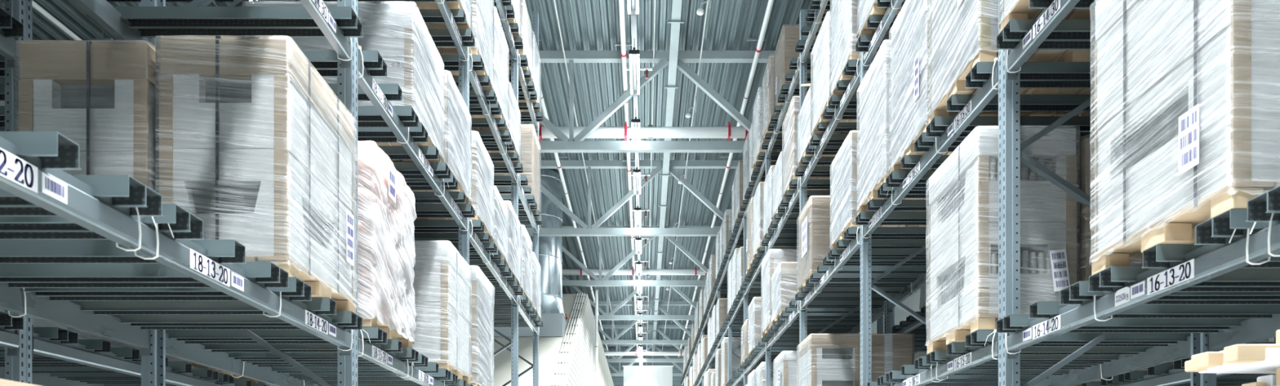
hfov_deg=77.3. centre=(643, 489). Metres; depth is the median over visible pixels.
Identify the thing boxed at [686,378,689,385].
load
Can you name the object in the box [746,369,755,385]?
load
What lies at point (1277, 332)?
pack
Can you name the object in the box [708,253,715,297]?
load
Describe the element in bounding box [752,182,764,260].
load
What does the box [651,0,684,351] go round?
cable tray
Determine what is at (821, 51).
load
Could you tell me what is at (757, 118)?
load
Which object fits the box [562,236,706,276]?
beam
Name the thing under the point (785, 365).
load
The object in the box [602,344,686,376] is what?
roof truss
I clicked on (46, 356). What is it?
rack
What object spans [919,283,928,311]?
load
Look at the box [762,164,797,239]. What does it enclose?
load
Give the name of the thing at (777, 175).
load
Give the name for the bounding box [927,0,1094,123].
load
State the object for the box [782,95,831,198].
load
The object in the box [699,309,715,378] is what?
rack
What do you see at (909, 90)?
load
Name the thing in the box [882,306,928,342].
rack
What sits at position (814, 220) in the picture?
load
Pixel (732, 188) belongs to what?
load
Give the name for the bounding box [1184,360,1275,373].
wooden pallet
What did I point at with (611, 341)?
roof truss
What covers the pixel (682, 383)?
rack
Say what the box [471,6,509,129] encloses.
load
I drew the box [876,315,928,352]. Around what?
rack
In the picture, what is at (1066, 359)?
rack
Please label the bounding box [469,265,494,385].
load
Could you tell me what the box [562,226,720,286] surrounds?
roof truss
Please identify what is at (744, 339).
load
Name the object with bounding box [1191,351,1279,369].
wooden pallet
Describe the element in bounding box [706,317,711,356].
load
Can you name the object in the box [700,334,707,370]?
load
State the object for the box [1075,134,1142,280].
load
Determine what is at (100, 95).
load
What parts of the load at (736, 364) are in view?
lid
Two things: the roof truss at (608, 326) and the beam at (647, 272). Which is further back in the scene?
the roof truss at (608, 326)
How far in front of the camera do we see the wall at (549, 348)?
23.18 m
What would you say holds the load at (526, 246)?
on the rack at (523, 202)
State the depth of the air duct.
24.71 m
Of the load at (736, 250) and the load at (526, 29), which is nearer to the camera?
the load at (526, 29)
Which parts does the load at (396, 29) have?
lid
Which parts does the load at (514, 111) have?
lid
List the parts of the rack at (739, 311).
upright post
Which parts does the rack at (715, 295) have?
upright post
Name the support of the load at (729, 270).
on the rack at (739, 311)
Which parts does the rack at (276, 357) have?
upright post, upright post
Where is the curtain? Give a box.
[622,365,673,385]
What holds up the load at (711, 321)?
on the rack at (715, 295)
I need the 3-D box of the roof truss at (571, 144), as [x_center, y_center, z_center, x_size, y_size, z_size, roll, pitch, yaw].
[-3.100,-8.775,18.100,26.560,2.230,0.180,0,0,0]
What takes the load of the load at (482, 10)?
on the rack at (475, 246)
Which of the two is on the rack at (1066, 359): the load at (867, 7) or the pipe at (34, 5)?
the load at (867, 7)
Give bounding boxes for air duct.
[493,168,566,337]
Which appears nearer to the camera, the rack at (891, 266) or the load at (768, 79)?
the rack at (891, 266)
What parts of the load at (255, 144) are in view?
lid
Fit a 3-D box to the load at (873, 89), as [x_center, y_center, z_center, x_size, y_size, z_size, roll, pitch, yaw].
[2.439,-2.938,6.609,1.172,1.106,0.831,0,0,0]
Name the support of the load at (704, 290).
on the rack at (706, 366)
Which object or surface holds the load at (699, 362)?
on the rack at (700, 381)
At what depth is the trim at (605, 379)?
39.43 m
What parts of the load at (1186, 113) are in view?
lid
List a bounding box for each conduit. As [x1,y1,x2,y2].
[549,293,585,385]
[553,0,617,346]
[647,0,655,330]
[662,0,708,351]
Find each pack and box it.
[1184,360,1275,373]
[1275,329,1279,344]
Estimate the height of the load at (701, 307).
1.046 m
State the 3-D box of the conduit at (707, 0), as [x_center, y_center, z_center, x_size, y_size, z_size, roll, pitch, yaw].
[1.250,-9.550,24.500,0.032,0.032,61.000,0,0,0]
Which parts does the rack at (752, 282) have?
upright post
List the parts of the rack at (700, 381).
upright post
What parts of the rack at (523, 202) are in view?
upright post, upright post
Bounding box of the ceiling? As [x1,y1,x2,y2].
[0,0,822,350]
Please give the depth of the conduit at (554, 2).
18.81 m
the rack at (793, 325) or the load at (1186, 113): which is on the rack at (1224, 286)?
the load at (1186, 113)
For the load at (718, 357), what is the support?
on the rack at (735, 331)
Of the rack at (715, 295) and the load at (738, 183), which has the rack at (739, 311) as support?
the load at (738, 183)
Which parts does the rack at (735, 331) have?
upright post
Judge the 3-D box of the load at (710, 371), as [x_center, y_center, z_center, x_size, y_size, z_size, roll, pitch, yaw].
[2.429,-2.928,23.424,1.168,1.086,0.825,0,0,0]
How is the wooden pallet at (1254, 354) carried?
on the timber lath at (1277, 370)
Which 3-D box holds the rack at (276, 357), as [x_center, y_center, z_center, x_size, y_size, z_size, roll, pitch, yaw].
[-2.132,-2.736,5.676,1.300,8.669,2.821,0,0,0]
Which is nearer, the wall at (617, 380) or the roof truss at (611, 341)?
the roof truss at (611, 341)
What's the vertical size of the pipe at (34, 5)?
1.020 m
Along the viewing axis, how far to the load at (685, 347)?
36.16 m
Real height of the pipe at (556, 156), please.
0.886 m
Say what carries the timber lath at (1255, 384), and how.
in the wooden crate
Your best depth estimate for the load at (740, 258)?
15.83 m
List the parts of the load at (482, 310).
lid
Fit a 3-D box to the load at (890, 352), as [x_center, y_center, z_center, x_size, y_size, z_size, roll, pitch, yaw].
[2.757,-1.323,9.411,0.600,0.866,0.838,0,0,0]
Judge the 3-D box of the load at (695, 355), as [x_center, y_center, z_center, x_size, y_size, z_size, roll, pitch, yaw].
[2.439,-4.468,30.066,1.167,1.126,0.830,0,0,0]
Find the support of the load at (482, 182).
on the rack at (475, 246)
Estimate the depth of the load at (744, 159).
15.01 m
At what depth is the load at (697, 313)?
28.04 m
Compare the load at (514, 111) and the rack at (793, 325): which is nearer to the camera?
the load at (514, 111)
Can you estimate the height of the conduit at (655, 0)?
0.028 m
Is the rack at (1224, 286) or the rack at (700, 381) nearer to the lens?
the rack at (1224, 286)
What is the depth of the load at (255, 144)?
3.42 m
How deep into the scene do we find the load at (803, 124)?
9.41 m
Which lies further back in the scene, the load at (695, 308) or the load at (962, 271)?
the load at (695, 308)
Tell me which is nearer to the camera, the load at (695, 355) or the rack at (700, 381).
the rack at (700, 381)
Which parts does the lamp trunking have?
ceiling light, ceiling light, ceiling light, ceiling light, ceiling light, ceiling light, ceiling light, ceiling light, ceiling light, ceiling light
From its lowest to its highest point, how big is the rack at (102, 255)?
8.669 m
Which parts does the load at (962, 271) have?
lid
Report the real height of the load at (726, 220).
1.046 m
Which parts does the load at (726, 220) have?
lid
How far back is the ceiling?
20.53 m
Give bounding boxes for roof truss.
[525,160,742,236]
[538,50,775,152]
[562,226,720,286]
[562,275,696,320]
[590,301,698,344]
[598,324,692,362]
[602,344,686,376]
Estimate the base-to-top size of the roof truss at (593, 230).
2.230 m
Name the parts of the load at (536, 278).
lid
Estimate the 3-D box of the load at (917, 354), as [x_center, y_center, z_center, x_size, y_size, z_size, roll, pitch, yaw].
[4.298,-1.393,11.335,1.134,1.006,0.825,0,0,0]
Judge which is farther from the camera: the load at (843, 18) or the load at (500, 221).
the load at (500, 221)
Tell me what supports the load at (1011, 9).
on the rack at (1224, 286)
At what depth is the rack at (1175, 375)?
5.91 m
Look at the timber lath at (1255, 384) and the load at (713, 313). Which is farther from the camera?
the load at (713, 313)
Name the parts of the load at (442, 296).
lid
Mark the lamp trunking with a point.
(633, 17)
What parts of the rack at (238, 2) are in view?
upright post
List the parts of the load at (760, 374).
lid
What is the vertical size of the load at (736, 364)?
1.126 m
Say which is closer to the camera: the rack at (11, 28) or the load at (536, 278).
the rack at (11, 28)
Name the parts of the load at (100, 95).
lid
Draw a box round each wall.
[0,101,66,329]
[493,293,594,385]
[604,347,684,385]
[858,288,1274,342]
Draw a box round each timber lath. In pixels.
[1241,382,1266,385]
[1257,374,1275,385]
[1275,367,1279,385]
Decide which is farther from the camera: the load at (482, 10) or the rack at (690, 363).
the rack at (690, 363)
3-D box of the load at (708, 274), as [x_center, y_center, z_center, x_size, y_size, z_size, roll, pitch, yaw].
[2.430,-5.893,23.398,1.175,0.926,0.823,0,0,0]
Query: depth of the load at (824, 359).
9.03 m
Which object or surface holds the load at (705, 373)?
on the rack at (706, 366)
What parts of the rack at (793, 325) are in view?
upright post, upright post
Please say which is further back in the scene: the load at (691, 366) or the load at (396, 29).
the load at (691, 366)
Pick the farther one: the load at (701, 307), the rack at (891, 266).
the load at (701, 307)
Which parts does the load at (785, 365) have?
lid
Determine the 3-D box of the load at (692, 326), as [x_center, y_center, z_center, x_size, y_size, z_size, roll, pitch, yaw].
[2.437,-5.893,30.943,1.167,0.926,0.825,0,0,0]
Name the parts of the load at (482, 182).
lid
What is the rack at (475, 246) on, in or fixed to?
on the floor
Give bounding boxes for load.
[0,378,39,385]
[13,40,160,191]
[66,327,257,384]
[154,35,358,313]
[242,0,445,162]
[357,140,417,348]
[390,0,471,30]
[391,70,471,204]
[392,240,471,384]
[400,130,494,241]
[432,0,494,90]
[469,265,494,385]
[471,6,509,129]
[478,81,520,162]
[492,124,541,217]
[493,185,509,266]
[500,0,521,36]
[503,200,521,286]
[506,0,533,80]
[507,31,541,111]
[519,224,533,306]
[531,251,541,320]
[684,346,687,371]
[686,344,688,364]
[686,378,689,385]
[687,337,691,360]
[688,366,691,385]
[690,366,693,385]
[691,323,694,350]
[693,354,696,385]
[694,307,696,340]
[694,355,697,381]
[695,302,698,335]
[697,299,700,329]
[697,343,701,375]
[699,288,704,325]
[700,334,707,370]
[702,285,706,316]
[702,337,707,367]
[703,371,706,385]
[706,269,709,304]
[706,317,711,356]
[706,368,715,385]
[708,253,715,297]
[710,315,712,349]
[710,373,715,385]
[711,305,715,346]
[715,231,719,278]
[715,298,728,337]
[715,349,721,385]
[719,222,723,269]
[720,337,742,385]
[721,208,732,262]
[727,258,732,312]
[730,248,739,306]
[731,182,734,232]
[733,160,743,223]
[735,246,743,296]
[740,319,748,364]
[742,133,749,204]
[745,196,753,274]
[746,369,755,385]
[747,120,764,187]
[747,297,762,355]
[751,86,783,170]
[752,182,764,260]
[755,361,774,385]
[760,248,799,337]
[761,53,783,142]
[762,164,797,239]
[770,262,799,325]
[771,151,808,220]
[773,24,824,114]
[773,351,798,385]
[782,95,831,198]
[796,86,841,166]
[796,195,831,292]
[796,333,860,385]
[810,10,859,136]
[829,0,877,96]
[829,129,928,248]
[856,0,903,38]
[856,39,936,215]
[871,333,914,382]
[888,0,1078,173]
[914,351,927,359]
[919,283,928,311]
[924,125,1079,354]
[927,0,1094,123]
[998,0,1095,31]
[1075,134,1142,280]
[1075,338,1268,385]
[1088,0,1279,275]
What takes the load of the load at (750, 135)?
on the rack at (752, 282)
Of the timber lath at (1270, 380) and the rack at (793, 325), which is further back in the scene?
the rack at (793, 325)
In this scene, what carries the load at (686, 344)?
on the rack at (690, 363)
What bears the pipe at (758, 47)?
hanging from the ceiling
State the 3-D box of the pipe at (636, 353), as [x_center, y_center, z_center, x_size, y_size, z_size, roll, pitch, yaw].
[-3.100,-8.415,42.700,26.200,2.570,0.224,0,0,0]
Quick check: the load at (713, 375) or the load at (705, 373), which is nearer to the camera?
the load at (713, 375)
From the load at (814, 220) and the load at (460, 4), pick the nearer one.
the load at (460, 4)
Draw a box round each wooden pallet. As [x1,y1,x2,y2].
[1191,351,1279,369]
[1223,344,1279,364]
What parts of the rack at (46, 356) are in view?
upright post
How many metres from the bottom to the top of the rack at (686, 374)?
7.539 m
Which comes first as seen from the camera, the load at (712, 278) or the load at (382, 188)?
the load at (382, 188)
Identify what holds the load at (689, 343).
on the rack at (690, 363)
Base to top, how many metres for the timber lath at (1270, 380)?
0.911 m
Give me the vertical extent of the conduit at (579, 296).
8.067 m
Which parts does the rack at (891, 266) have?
upright post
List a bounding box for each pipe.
[31,0,112,39]
[530,20,610,357]
[538,80,748,141]
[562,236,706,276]
[595,289,598,385]
[604,307,684,356]
[614,0,652,357]
[677,0,773,357]
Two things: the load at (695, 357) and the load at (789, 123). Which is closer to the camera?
the load at (789, 123)
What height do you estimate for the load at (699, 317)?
1.046 m
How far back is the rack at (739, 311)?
16.46 m
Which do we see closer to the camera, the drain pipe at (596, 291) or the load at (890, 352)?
the load at (890, 352)
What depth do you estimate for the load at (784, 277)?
10.94 m
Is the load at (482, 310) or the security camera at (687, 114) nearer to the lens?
the load at (482, 310)
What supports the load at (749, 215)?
on the rack at (752, 282)
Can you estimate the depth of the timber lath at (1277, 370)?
2.50 m
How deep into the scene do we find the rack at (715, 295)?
22.20 m
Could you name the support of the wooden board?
on the load at (803, 124)
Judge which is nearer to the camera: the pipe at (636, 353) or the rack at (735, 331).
the rack at (735, 331)
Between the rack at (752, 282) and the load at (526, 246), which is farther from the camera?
the rack at (752, 282)
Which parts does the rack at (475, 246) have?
upright post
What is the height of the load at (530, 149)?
1.046 m
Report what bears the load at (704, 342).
on the rack at (706, 366)
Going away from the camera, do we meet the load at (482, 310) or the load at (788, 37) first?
the load at (482, 310)
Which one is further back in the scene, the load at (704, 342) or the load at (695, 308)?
the load at (695, 308)
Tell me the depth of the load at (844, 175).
7.47 m
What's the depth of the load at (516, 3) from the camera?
9.60 m
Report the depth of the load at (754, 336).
13.75 m
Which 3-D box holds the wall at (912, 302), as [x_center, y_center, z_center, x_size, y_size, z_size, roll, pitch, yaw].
[10.300,-4.330,25.000,0.200,11.860,64.000,0,0,0]
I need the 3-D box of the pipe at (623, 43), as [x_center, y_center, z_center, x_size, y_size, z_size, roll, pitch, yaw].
[-0.220,-9.360,28.259,0.800,1.020,68.518,0,0,0]
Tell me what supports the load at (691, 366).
on the rack at (690, 363)
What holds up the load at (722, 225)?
on the rack at (735, 331)
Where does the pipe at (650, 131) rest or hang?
attached to the roof truss at (571, 144)
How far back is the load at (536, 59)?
11.34 m
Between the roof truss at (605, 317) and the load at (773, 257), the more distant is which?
the roof truss at (605, 317)
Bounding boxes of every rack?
[0,0,268,385]
[0,0,363,355]
[0,7,24,355]
[138,0,271,385]
[141,0,475,385]
[401,0,523,306]
[492,10,542,385]
[680,373,684,385]
[683,366,689,378]
[686,356,693,370]
[689,343,702,385]
[694,328,707,385]
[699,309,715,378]
[706,285,728,365]
[714,230,743,381]
[725,211,762,385]
[740,150,799,385]
[761,8,892,351]
[795,0,928,385]
[855,0,1216,385]
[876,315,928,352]
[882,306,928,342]
[892,306,894,326]
[995,0,1279,359]
[1081,337,1275,385]
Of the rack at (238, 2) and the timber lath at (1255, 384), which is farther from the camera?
the rack at (238, 2)
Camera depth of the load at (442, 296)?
6.22 m
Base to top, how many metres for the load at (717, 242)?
1.086 m
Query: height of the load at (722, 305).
0.926 m
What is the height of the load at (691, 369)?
0.926 m
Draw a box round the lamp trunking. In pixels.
[627,0,642,367]
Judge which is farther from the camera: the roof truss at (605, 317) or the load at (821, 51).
the roof truss at (605, 317)
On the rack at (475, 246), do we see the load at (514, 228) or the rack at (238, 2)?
the load at (514, 228)
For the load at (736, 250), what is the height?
1.086 m
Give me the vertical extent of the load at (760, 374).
1.166 m
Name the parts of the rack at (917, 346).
upright post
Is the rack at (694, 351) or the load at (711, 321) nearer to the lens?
the load at (711, 321)
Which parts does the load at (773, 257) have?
lid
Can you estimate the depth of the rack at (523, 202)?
10.75 m
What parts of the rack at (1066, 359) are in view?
upright post, upright post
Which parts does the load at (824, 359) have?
lid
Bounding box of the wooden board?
[800,83,813,86]
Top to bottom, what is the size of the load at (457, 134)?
0.806 m
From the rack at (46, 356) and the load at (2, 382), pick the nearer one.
the load at (2, 382)
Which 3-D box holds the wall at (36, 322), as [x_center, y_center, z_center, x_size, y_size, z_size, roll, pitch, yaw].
[-16.500,-4.330,25.000,0.200,11.860,64.000,0,0,0]
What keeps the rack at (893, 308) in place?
on the floor
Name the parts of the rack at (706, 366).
upright post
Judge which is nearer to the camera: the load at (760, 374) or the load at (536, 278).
the load at (536, 278)

